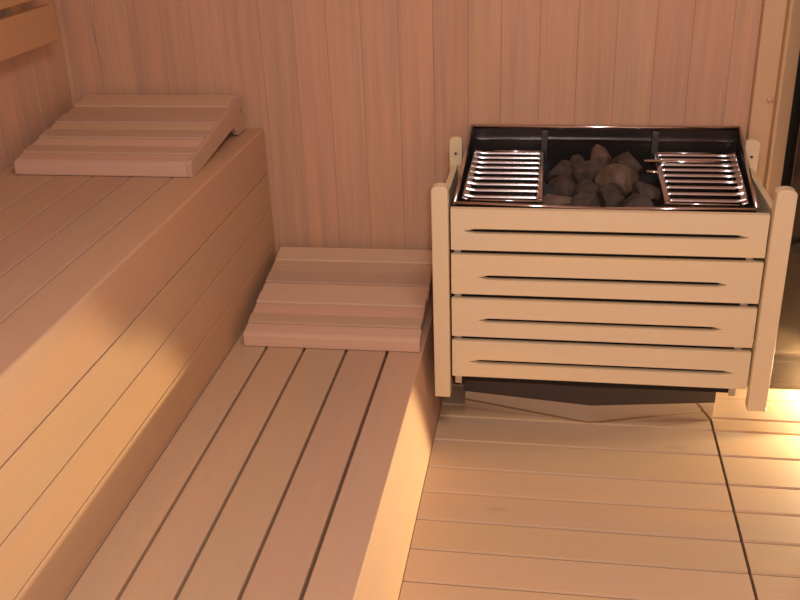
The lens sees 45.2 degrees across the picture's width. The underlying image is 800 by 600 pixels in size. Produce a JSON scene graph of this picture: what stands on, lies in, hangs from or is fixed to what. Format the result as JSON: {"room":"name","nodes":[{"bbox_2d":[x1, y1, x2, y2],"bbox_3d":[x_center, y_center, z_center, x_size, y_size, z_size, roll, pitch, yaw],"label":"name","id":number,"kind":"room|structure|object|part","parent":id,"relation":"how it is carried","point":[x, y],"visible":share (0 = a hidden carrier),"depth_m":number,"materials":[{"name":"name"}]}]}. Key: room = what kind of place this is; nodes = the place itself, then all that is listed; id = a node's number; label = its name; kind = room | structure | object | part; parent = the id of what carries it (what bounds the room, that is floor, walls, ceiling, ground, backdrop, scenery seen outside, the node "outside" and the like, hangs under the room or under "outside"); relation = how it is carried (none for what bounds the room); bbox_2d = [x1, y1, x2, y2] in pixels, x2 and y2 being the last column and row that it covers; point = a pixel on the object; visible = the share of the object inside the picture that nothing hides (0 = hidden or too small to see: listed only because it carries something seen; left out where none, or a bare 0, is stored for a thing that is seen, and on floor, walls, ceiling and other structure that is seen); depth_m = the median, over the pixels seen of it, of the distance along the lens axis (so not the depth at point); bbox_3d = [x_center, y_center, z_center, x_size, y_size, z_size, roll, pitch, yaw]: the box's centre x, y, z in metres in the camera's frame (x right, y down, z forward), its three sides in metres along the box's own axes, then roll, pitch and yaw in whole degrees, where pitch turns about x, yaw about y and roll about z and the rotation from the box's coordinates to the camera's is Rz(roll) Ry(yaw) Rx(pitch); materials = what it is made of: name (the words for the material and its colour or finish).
{"room":"spa","nodes":[
{"label":"spa","id":0,"kind":"room"},
{"bbox_2d":[0,0,72,170],"bbox_3d":[-1.086,-0.235,1.101,0.035,2.108,2.788,2,25,9],"label":"wall","id":1,"kind":"structure","parent":0,"point":[34,85],"depth_m":2.28,"materials":[{"name":"brown wood"}]},
{"bbox_2d":[0,0,58,62],"bbox_3d":[-1.013,-0.246,1.288,0.050,0.191,2.201,2,25,9],"label":"backrest","id":2,"kind":"object","parent":1,"relation":"attached to","point":[21,32],"visible":1,"depth_m":2.16,"materials":[{"name":"brown wood"}]},
{"bbox_3d":[-1.004,-0.286,1.250,0.023,0.088,2.170,2,25,9],"label":"rail","id":3,"kind":"part","parent":2,"relation":"part of","materials":[{"name":"brown wood"}]},
{"bbox_2d":[54,0,762,255],"bbox_3d":[-0.027,-0.796,2.222,1.677,2.108,0.035,2,25,9],"label":"wall","id":4,"kind":"structure","parent":0,"point":[358,105],"depth_m":2.32,"materials":[{"name":"brown wood"}]},
{"bbox_2d":[710,423,754,596],"bbox_3d":[0.163,0.590,1.790,2.381,0.052,3.650,2,25,9],"label":"floor","id":5,"kind":"structure","parent":0,"point":[710,423],"depth_m":1.97,"materials":[{"name":"grey"}]},
{"bbox_2d":[0,128,275,599],"bbox_3d":[-0.769,0.369,1.508,0.505,0.649,2.448,2,25,9],"label":"bench","id":6,"kind":"object","parent":5,"relation":"on","point":[122,298],"visible":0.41,"depth_m":1.70,"materials":[{"name":"brown wood"}]},
{"bbox_3d":[-0.824,0.084,1.382,0.414,0.024,2.448,2,25,9],"label":"seat","id":7,"kind":"part","parent":6,"relation":"part of","materials":[{"name":"brown wood"}]},
{"bbox_2d":[14,94,244,176],"bbox_3d":[-0.623,-0.393,2.252,0.413,0.090,0.386,2,25,9],"label":"headrest cover","id":8,"kind":"object","parent":6,"relation":"on","point":[101,135],"visible":1,"depth_m":2.19,"materials":[{"name":"brown wood"}]},
{"bbox_2d":[66,289,451,599],"bbox_3d":[-0.277,0.571,1.519,0.471,0.241,2.448,2,25,9],"label":"bench","id":9,"kind":"object","parent":5,"relation":"on","point":[295,473],"visible":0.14,"depth_m":1.75,"materials":[{"name":"brown wood"}]},
{"bbox_2d":[243,247,432,351],"bbox_3d":[-0.135,-0.011,2.350,0.414,0.100,0.374,2,25,8],"label":"headrest cover","id":10,"kind":"object","parent":9,"relation":"on","point":[310,297],"visible":0.92,"depth_m":2.31,"materials":[{"name":"brown wood"}]},
{"bbox_3d":[-0.097,0.576,1.491,0.106,0.239,2.448,2,25,9],"label":"panel","id":11,"kind":"part","parent":9,"relation":"part of","materials":[{"name":"brown wood"}]},
{"bbox_2d":[399,368,754,599],"bbox_3d":[0.313,0.576,1.713,0.638,0.028,1.780,2,25,9],"label":"duckboard","id":12,"kind":"object","parent":5,"relation":"on","point":[512,506],"visible":0.72,"depth_m":1.97,"materials":[{"name":"brown wood"}]},
{"bbox_2d":[431,124,797,422],"bbox_3d":[0.462,-0.044,2.241,0.726,0.638,0.404,2,25,9],"label":"stove","id":13,"kind":"object","parent":12,"relation":"on","point":[589,314],"visible":1,"depth_m":2.08,"materials":[{"name":"brown wood"}]},
{"bbox_3d":[0.091,-0.012,2.110,0.035,0.504,0.031,2,25,9],"label":"post","id":14,"kind":"part","parent":13,"relation":"part of","materials":[{"name":"brown wood"}]},
{"bbox_3d":[0.116,-0.081,2.262,0.014,0.401,0.305,2,25,9],"label":"panel","id":15,"kind":"part","parent":13,"relation":"part of","materials":[{"name":"brown wood"}]},
{"bbox_3d":[0.143,-0.136,2.413,0.031,0.562,0.018,2,25,9],"label":"post","id":16,"kind":"part","parent":13,"relation":"part of","materials":[{"name":"brown wood"}]},
{"bbox_2d":[538,194,571,205],"bbox_3d":[0.339,-0.207,2.086,0.078,0.052,0.062,2,25,9],"label":"stone","id":17,"kind":"object","parent":13,"relation":"on","point":[548,199],"visible":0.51,"depth_m":2.06,"materials":[{"name":"grey stone"}]},
{"bbox_2d":[544,160,572,184],"bbox_3d":[0.372,-0.291,2.231,0.073,0.064,0.064,-6,25,-8],"label":"stone","id":18,"kind":"object","parent":13,"relation":"on","point":[563,166],"visible":0.6,"depth_m":2.21,"materials":[{"name":"grey stone"}]},
{"bbox_2d":[548,172,575,196],"bbox_3d":[0.373,-0.257,2.169,0.070,0.066,0.067,-22,32,-37],"label":"stone","id":19,"kind":"object","parent":13,"relation":"on","point":[564,184],"visible":0.75,"depth_m":2.15,"materials":[{"name":"grey stone"}]},
{"bbox_2d":[569,154,584,166],"bbox_3d":[0.420,-0.312,2.255,0.054,0.054,0.068,2,25,9],"label":"stone","id":20,"kind":"object","parent":13,"relation":"on","point":[576,159],"visible":0.27,"depth_m":2.24,"materials":[{"name":"grey stone"}]},
{"bbox_2d":[570,192,600,206],"bbox_3d":[0.395,-0.204,2.070,0.066,0.055,0.056,-15,28,-25],"label":"stone","id":21,"kind":"object","parent":13,"relation":"on","point":[579,199],"visible":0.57,"depth_m":2.05,"materials":[{"name":"grey stone"}]},
{"bbox_2d":[573,179,599,195],"bbox_3d":[0.423,-0.241,2.137,0.077,0.054,0.072,2,25,9],"label":"stone","id":22,"kind":"object","parent":13,"relation":"on","point":[584,186],"visible":0.44,"depth_m":2.11,"materials":[{"name":"grey stone"}]},
{"bbox_2d":[572,160,602,182],"bbox_3d":[0.430,-0.288,2.199,0.073,0.066,0.064,2,25,9],"label":"stone","id":23,"kind":"object","parent":13,"relation":"on","point":[589,169],"visible":0.64,"depth_m":2.17,"materials":[{"name":"grey stone"}]},
{"bbox_2d":[590,144,610,166],"bbox_3d":[0.468,-0.324,2.247,0.050,0.083,0.059,2,25,9],"label":"stone","id":24,"kind":"object","parent":13,"relation":"on","point":[599,153],"visible":0.62,"depth_m":2.22,"materials":[{"name":"stone"}]},
{"bbox_2d":[596,184,624,206],"bbox_3d":[0.455,-0.216,2.079,0.046,0.067,0.077,-10,26,-16],"label":"stone","id":25,"kind":"object","parent":13,"relation":"on","point":[608,195],"visible":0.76,"depth_m":2.05,"materials":[{"name":"grey stone"}]},
{"bbox_2d":[595,163,633,197],"bbox_3d":[0.476,-0.263,2.141,0.069,0.084,0.090,-20,30,-33],"label":"stone","id":26,"kind":"object","parent":13,"relation":"on","point":[621,176],"visible":0.66,"depth_m":2.11,"materials":[{"name":"stone"}]},
{"bbox_2d":[610,151,642,172],"bbox_3d":[0.524,-0.315,2.227,0.077,0.065,0.062,2,25,9],"label":"stone","id":27,"kind":"object","parent":13,"relation":"on","point":[625,158],"visible":0.56,"depth_m":2.20,"materials":[{"name":"grey stone"}]},
{"bbox_2d":[628,165,641,182],"bbox_3d":[0.523,-0.277,2.169,0.037,0.056,0.055,12,29,28],"label":"stone","id":28,"kind":"object","parent":13,"relation":"on","point":[636,174],"visible":0.3,"depth_m":2.15,"materials":[{"name":"grey stone"}]},
{"bbox_2d":[620,193,654,206],"bbox_3d":[0.506,-0.206,2.058,0.080,0.054,0.065,2,25,9],"label":"stone","id":29,"kind":"object","parent":13,"relation":"on","point":[636,199],"visible":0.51,"depth_m":2.04,"materials":[{"name":"grey stone"}]},
{"bbox_2d":[631,181,660,202],"bbox_3d":[0.542,-0.232,2.112,0.052,0.061,0.068,-11,26,-18],"label":"stone","id":30,"kind":"object","parent":13,"relation":"on","point":[654,193],"visible":0.73,"depth_m":2.09,"materials":[{"name":"grey stone"}]},
{"bbox_3d":[0.572,-0.287,2.156,0.037,0.008,0.008,2,25,9],"label":"rod","id":31,"kind":"part","parent":13,"relation":"part of","materials":[{"name":"silver metal"}]},
{"bbox_3d":[0.650,-0.313,2.175,0.190,0.008,0.008,2,25,9],"label":"rod","id":32,"kind":"part","parent":13,"relation":"part of","materials":[{"name":"silver metal"}]},
{"bbox_3d":[0.814,-0.112,2.309,0.033,0.562,0.018,2,25,9],"label":"post","id":33,"kind":"part","parent":13,"relation":"part of","materials":[{"name":"brown wood"}]},
{"bbox_3d":[0.789,-0.057,2.158,0.014,0.401,0.305,2,25,8],"label":"panel","id":34,"kind":"part","parent":13,"relation":"part of","materials":[{"name":"brown wood"}]},
{"bbox_3d":[0.771,0.008,2.003,0.039,0.506,0.031,2,25,9],"label":"post","id":35,"kind":"part","parent":13,"relation":"part of","materials":[{"name":"brown wood"}]},
{"bbox_2d":[710,382,799,599],"bbox_3d":[0.953,0.599,1.614,0.646,0.028,1.780,2,25,9],"label":"duckboard","id":36,"kind":"object","parent":5,"relation":"on","point":[759,452],"visible":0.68,"depth_m":2.05,"materials":[{"name":"brown wood"}]},
{"bbox_2d":[781,52,799,186],"bbox_3d":[1.169,-0.931,2.382,0.680,2.138,1.000,2,25,9],"label":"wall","id":37,"kind":"structure","parent":0,"point":[794,124],"depth_m":3.06,"materials":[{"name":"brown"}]},
{"bbox_2d":[746,0,787,184],"bbox_3d":[0.824,-0.761,2.080,0.048,2.108,0.058,2,25,9],"label":"trim","id":38,"kind":"structure","parent":37,"relation":"attached to","point":[773,12],"depth_m":2.17,"materials":[{"name":"brown wood"}]},
{"bbox_2d":[767,96,772,102],"bbox_3d":[0.842,-0.456,2.187,0.015,0.015,0.010,2,25,9],"label":"plug","id":39,"kind":"object","parent":38,"relation":"in","point":[770,98],"visible":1,"depth_m":2.18,"materials":[{"name":"brown wood"}]},
{"bbox_2d":[763,0,799,199],"bbox_3d":[0.864,-0.755,2.063,0.037,2.108,0.082,2,25,9],"label":"trim","id":40,"kind":"structure","parent":37,"relation":"attached to","point":[790,50],"depth_m":2.17,"materials":[{"name":"brown wood"}]},
{"bbox_2d":[769,126,799,388],"bbox_3d":[1.121,-0.674,1.925,0.511,1.996,0.032,2,25,9],"label":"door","id":41,"kind":"structure","parent":37,"relation":"in","point":[785,373],"depth_m":2.31,"materials":[{"name":"clear glass"}]},
{"bbox_3d":[0.919,-0.121,2.216,0.028,0.028,0.023,2,25,9],"label":"knob","id":42,"kind":"part","parent":41,"relation":"part of","materials":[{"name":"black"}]}
]}

